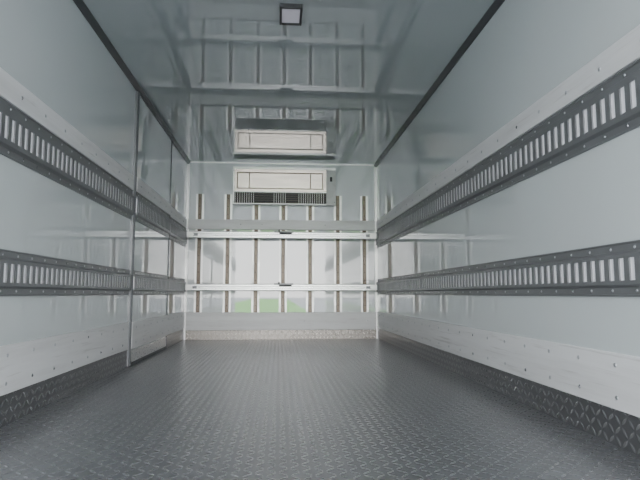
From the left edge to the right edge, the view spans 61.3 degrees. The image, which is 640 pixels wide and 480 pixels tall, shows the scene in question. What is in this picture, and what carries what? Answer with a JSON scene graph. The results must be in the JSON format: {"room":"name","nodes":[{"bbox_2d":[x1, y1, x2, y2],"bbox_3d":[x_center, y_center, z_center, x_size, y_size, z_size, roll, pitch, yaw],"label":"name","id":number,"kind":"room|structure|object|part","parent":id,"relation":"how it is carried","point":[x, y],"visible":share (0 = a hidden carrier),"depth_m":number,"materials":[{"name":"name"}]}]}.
{"room":"refrigerated truck interior","nodes":[
{"label":"refrigerated truck interior","id":0,"kind":"room"},
{"bbox_2d":[0,0,186,345],"bbox_3d":[-1.445,-0.272,2.956,0.080,2.260,7.830,0,-6,-4],"label":"wall","id":1,"kind":"structure","parent":0,"point":[49,47],"depth_m":2.99,"materials":[{"name":"white plastic"}]},
{"bbox_2d":[0,322,128,395],"bbox_3d":[-1.300,0.487,1.601,0.016,0.210,5.270,0,-6,-4],"label":"trim","id":2,"kind":"structure","parent":1,"relation":"attached to","point":[27,363],"depth_m":2.83,"materials":[{"name":"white wood"}]},
{"bbox_2d":[0,249,131,295],"bbox_3d":[-1.298,0.074,1.642,0.020,0.200,5.270,0,-6,-4],"label":"rail","id":3,"kind":"object","parent":1,"relation":"attached to","point":[21,273],"visible":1,"depth_m":2.83,"materials":[{"name":"metal"}]},
{"bbox_2d":[0,97,133,219],"bbox_3d":[-1.298,-0.541,1.704,0.020,0.235,5.270,0,-6,-4],"label":"rail","id":4,"kind":"object","parent":1,"relation":"attached to","point":[24,141],"visible":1,"depth_m":2.81,"materials":[{"name":"metal"}]},
{"bbox_2d":[0,67,133,189],"bbox_3d":[-1.300,-0.720,1.722,0.016,0.115,5.270,0,-6,-4],"label":"trim","id":5,"kind":"structure","parent":1,"relation":"attached to","point":[12,91],"depth_m":2.83,"materials":[{"name":"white wood"}]},
{"bbox_2d":[0,329,183,427],"bbox_3d":[-1.400,0.785,2.838,0.008,0.133,7.800,0,-6,-4],"label":"baseboard","id":6,"kind":"structure","parent":1,"relation":"attached to","point":[15,405],"depth_m":2.89,"materials":[{"name":"grey metal"}]},
{"bbox_2d":[73,0,189,163],"bbox_3d":[-1.388,-1.379,3.071,0.034,0.034,7.830,0,-6,-4],"label":"trim","id":7,"kind":"structure","parent":1,"relation":"attached to","point":[80,4],"depth_m":3.85,"materials":[{"name":"black metal"}]},
{"bbox_2d":[127,91,171,366],"bbox_3d":[-1.541,-0.049,5.007,0.040,2.216,1.416,0,-6,-4],"label":"door","id":8,"kind":"structure","parent":1,"relation":"in","point":[152,151],"depth_m":4.81,"materials":[{"name":"metal"}]},
{"bbox_2d":[131,315,167,348],"bbox_3d":[-1.533,0.819,4.921,0.016,0.210,1.354,0,-6,-4],"label":"plank","id":9,"kind":"object","parent":8,"relation":"attached to","point":[145,331],"visible":1,"depth_m":4.78,"materials":[{"name":"metal"}]},
{"bbox_3d":[-1.531,0.406,4.963,0.020,0.200,1.354,0,-6,-4],"label":"rail","id":10,"kind":"part","parent":8,"relation":"part of","materials":[{"name":"grey metal"}]},
{"bbox_3d":[-1.531,-0.209,5.024,0.020,0.235,1.354,0,-6,-4],"label":"rail","id":11,"kind":"part","parent":8,"relation":"part of","materials":[{"name":"grey metal"}]},
{"bbox_2d":[137,177,170,214],"bbox_3d":[-1.533,-0.388,5.042,0.016,0.115,1.354,0,-6,-4],"label":"plank","id":12,"kind":"object","parent":8,"relation":"attached to","point":[143,188],"visible":1,"depth_m":4.89,"materials":[{"name":"wood"}]},
{"bbox_2d":[167,312,184,334],"bbox_3d":[-1.649,0.944,6.175,0.016,0.210,1.110,0,-6,-4],"label":"trim","id":13,"kind":"structure","parent":1,"relation":"attached to","point":[175,322],"depth_m":6.14,"materials":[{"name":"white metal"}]},
{"bbox_2d":[168,276,185,294],"bbox_3d":[-1.647,0.531,6.216,0.020,0.200,1.110,0,-6,-4],"label":"rail","id":14,"kind":"object","parent":1,"relation":"attached to","point":[176,285],"visible":0.84,"depth_m":6.15,"materials":[{"name":"metal"}]},
{"bbox_2d":[170,217,186,246],"bbox_3d":[-1.647,-0.083,6.278,0.020,0.235,1.110,0,-6,-4],"label":"rail","id":15,"kind":"object","parent":1,"relation":"attached to","point":[178,232],"visible":0.77,"depth_m":6.25,"materials":[{"name":"metal"}]},
{"bbox_2d":[170,207,186,227],"bbox_3d":[-1.649,-0.262,6.295,0.016,0.115,1.110,0,-6,-4],"label":"trim","id":16,"kind":"structure","parent":1,"relation":"attached to","point":[174,214],"depth_m":6.27,"materials":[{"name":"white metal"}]},
{"bbox_2d":[184,164,189,339],"bbox_3d":[-1.685,0.133,6.828,0.030,2.224,0.030,0,-6,-4],"label":"trim","id":17,"kind":"structure","parent":1,"relation":"attached to","point":[188,165],"depth_m":6.81,"materials":[{"name":"metal"}]},
{"bbox_2d":[187,163,374,311],"bbox_3d":[-0.483,0.130,6.975,2.610,2.260,0.080,0,-6,-4],"label":"wall","id":18,"kind":"structure","parent":0,"point":[213,180],"depth_m":6.94,"materials":[{"name":"white plastic"}]},
{"bbox_2d":[185,329,375,339],"bbox_3d":[-0.478,1.191,6.804,2.390,0.113,0.050,0,-6,-4],"label":"baseboard","id":19,"kind":"structure","parent":18,"relation":"attached to","point":[189,334],"depth_m":6.78,"materials":[{"name":"silver metal"}]},
{"bbox_2d":[186,312,375,329],"bbox_3d":[-0.478,1.024,6.822,2.390,0.220,0.048,0,-6,-4],"label":"trim","id":20,"kind":"structure","parent":18,"relation":"attached to","point":[194,320],"depth_m":6.80,"materials":[{"name":"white wood"}]},
{"bbox_2d":[194,194,368,311],"bbox_3d":[-0.479,0.167,6.920,2.218,1.505,0.022,0,-6,-4],"label":"vertical wall slats","id":21,"kind":"object","parent":18,"relation":"attached to","point":[198,271],"visible":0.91,"depth_m":6.91,"materials":[{"name":"metal"}]},
{"bbox_2d":[188,219,374,230],"bbox_3d":[-0.477,-0.194,6.931,2.390,0.125,0.024,0,-6,-4],"label":"trim","id":22,"kind":"structure","parent":18,"relation":"attached to","point":[192,223],"depth_m":6.92,"materials":[{"name":"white wood"}]},
{"bbox_2d":[190,162,373,165],"bbox_3d":[-0.479,-0.992,7.040,2.382,0.014,0.014,0,-6,-4],"label":"trim","id":23,"kind":"structure","parent":18,"relation":"attached to","point":[190,162],"depth_m":7.04,"materials":[{"name":"metal"}]},
{"bbox_2d":[233,166,335,205],"bbox_3d":[-0.455,-0.687,6.947,1.309,0.480,0.139,0,-6,-4],"label":"refrigeration unit","id":24,"kind":"object","parent":18,"relation":"attached to","point":[278,186],"visible":1,"depth_m":6.89,"materials":[{"name":"white plastic"}]},
{"bbox_2d":[83,0,494,164],"bbox_3d":[-0.186,-1.423,3.207,2.610,0.080,7.910,0,-6,-4],"label":"ceiling","id":25,"kind":"structure","parent":0,"point":[230,82],"depth_m":4.01,"materials":[{"name":"grey plastic"}]},
{"bbox_2d":[280,3,302,25],"bbox_3d":[-0.176,-1.363,3.267,0.136,0.028,0.210,0,-6,-4],"label":"ceiling lamp","id":26,"kind":"object","parent":25,"relation":"attached to","point":[290,14],"depth_m":3.25,"materials":[{"name":"white plastic"}]},
{"bbox_2d":[0,339,639,479],"bbox_3d":[-0.186,0.925,2.972,2.610,0.120,7.910,0,-6,-4],"label":"floor","id":27,"kind":"structure","parent":0,"point":[247,409],"depth_m":2.26,"materials":[{"name":"grey metal"}]},
{"bbox_2d":[377,0,639,356],"bbox_3d":[1.078,-0.253,3.146,0.080,2.260,7.830,0,-6,-4],"label":"wall","id":28,"kind":"structure","parent":0,"point":[527,48],"depth_m":2.84,"materials":[{"name":"white plastic"}]},
{"bbox_2d":[374,167,377,338],"bbox_3d":[0.728,0.151,7.010,0.030,2.224,0.030,0,-6,-4],"label":"trim","id":29,"kind":"structure","parent":28,"relation":"attached to","point":[375,168],"depth_m":7.00,"materials":[{"name":"metal"}]},
{"bbox_2d":[374,0,504,166],"bbox_3d":[1.021,-1.361,3.253,0.034,0.034,7.830,0,-6,-4],"label":"trim","id":30,"kind":"structure","parent":28,"relation":"attached to","point":[496,4],"depth_m":4.01,"materials":[{"name":"black metal"}]},
{"bbox_2d":[376,59,639,247],"bbox_3d":[1.029,-0.397,3.142,0.020,0.235,7.800,0,-6,-4],"label":"rail","id":31,"kind":"object","parent":28,"relation":"attached to","point":[610,110],"visible":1,"depth_m":2.59,"materials":[{"name":"metal"}]},
{"bbox_2d":[186,230,377,239],"bbox_3d":[-0.468,-0.068,6.797,2.402,0.118,0.075,0,-6,-4],"label":"bar","id":32,"kind":"object","parent":31,"relation":"attached to","point":[278,234],"visible":1,"depth_m":6.78,"materials":[{"name":"metal"}]},
{"bbox_2d":[376,240,639,296],"bbox_3d":[1.029,0.218,3.080,0.020,0.200,7.800,0,-6,-4],"label":"rail","id":33,"kind":"object","parent":28,"relation":"attached to","point":[609,270],"visible":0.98,"depth_m":2.58,"materials":[{"name":"metal"}]},
{"bbox_2d":[184,282,377,290],"bbox_3d":[-0.468,0.582,6.732,2.402,0.118,0.075,0,-6,-4],"label":"bar","id":34,"kind":"object","parent":33,"relation":"attached to","point":[278,286],"visible":1,"depth_m":6.71,"materials":[{"name":"metal"}]},
{"bbox_2d":[376,24,639,229],"bbox_3d":[1.031,-0.576,3.160,0.016,0.115,7.800,0,-6,-4],"label":"trim","id":35,"kind":"structure","parent":28,"relation":"attached to","point":[625,51],"depth_m":2.60,"materials":[{"name":"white wood"}]},
{"bbox_2d":[377,311,639,417],"bbox_3d":[1.031,0.630,3.039,0.016,0.210,7.800,0,-6,-4],"label":"trim","id":36,"kind":"structure","parent":28,"relation":"attached to","point":[606,378],"depth_m":2.57,"materials":[{"name":"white wood"}]},
{"bbox_2d":[378,328,639,455],"bbox_3d":[1.035,0.803,3.022,0.008,0.133,7.800,0,-6,-4],"label":"baseboard","id":37,"kind":"structure","parent":28,"relation":"attached to","point":[618,428],"depth_m":2.58,"materials":[{"name":"grey metal"}]}
]}

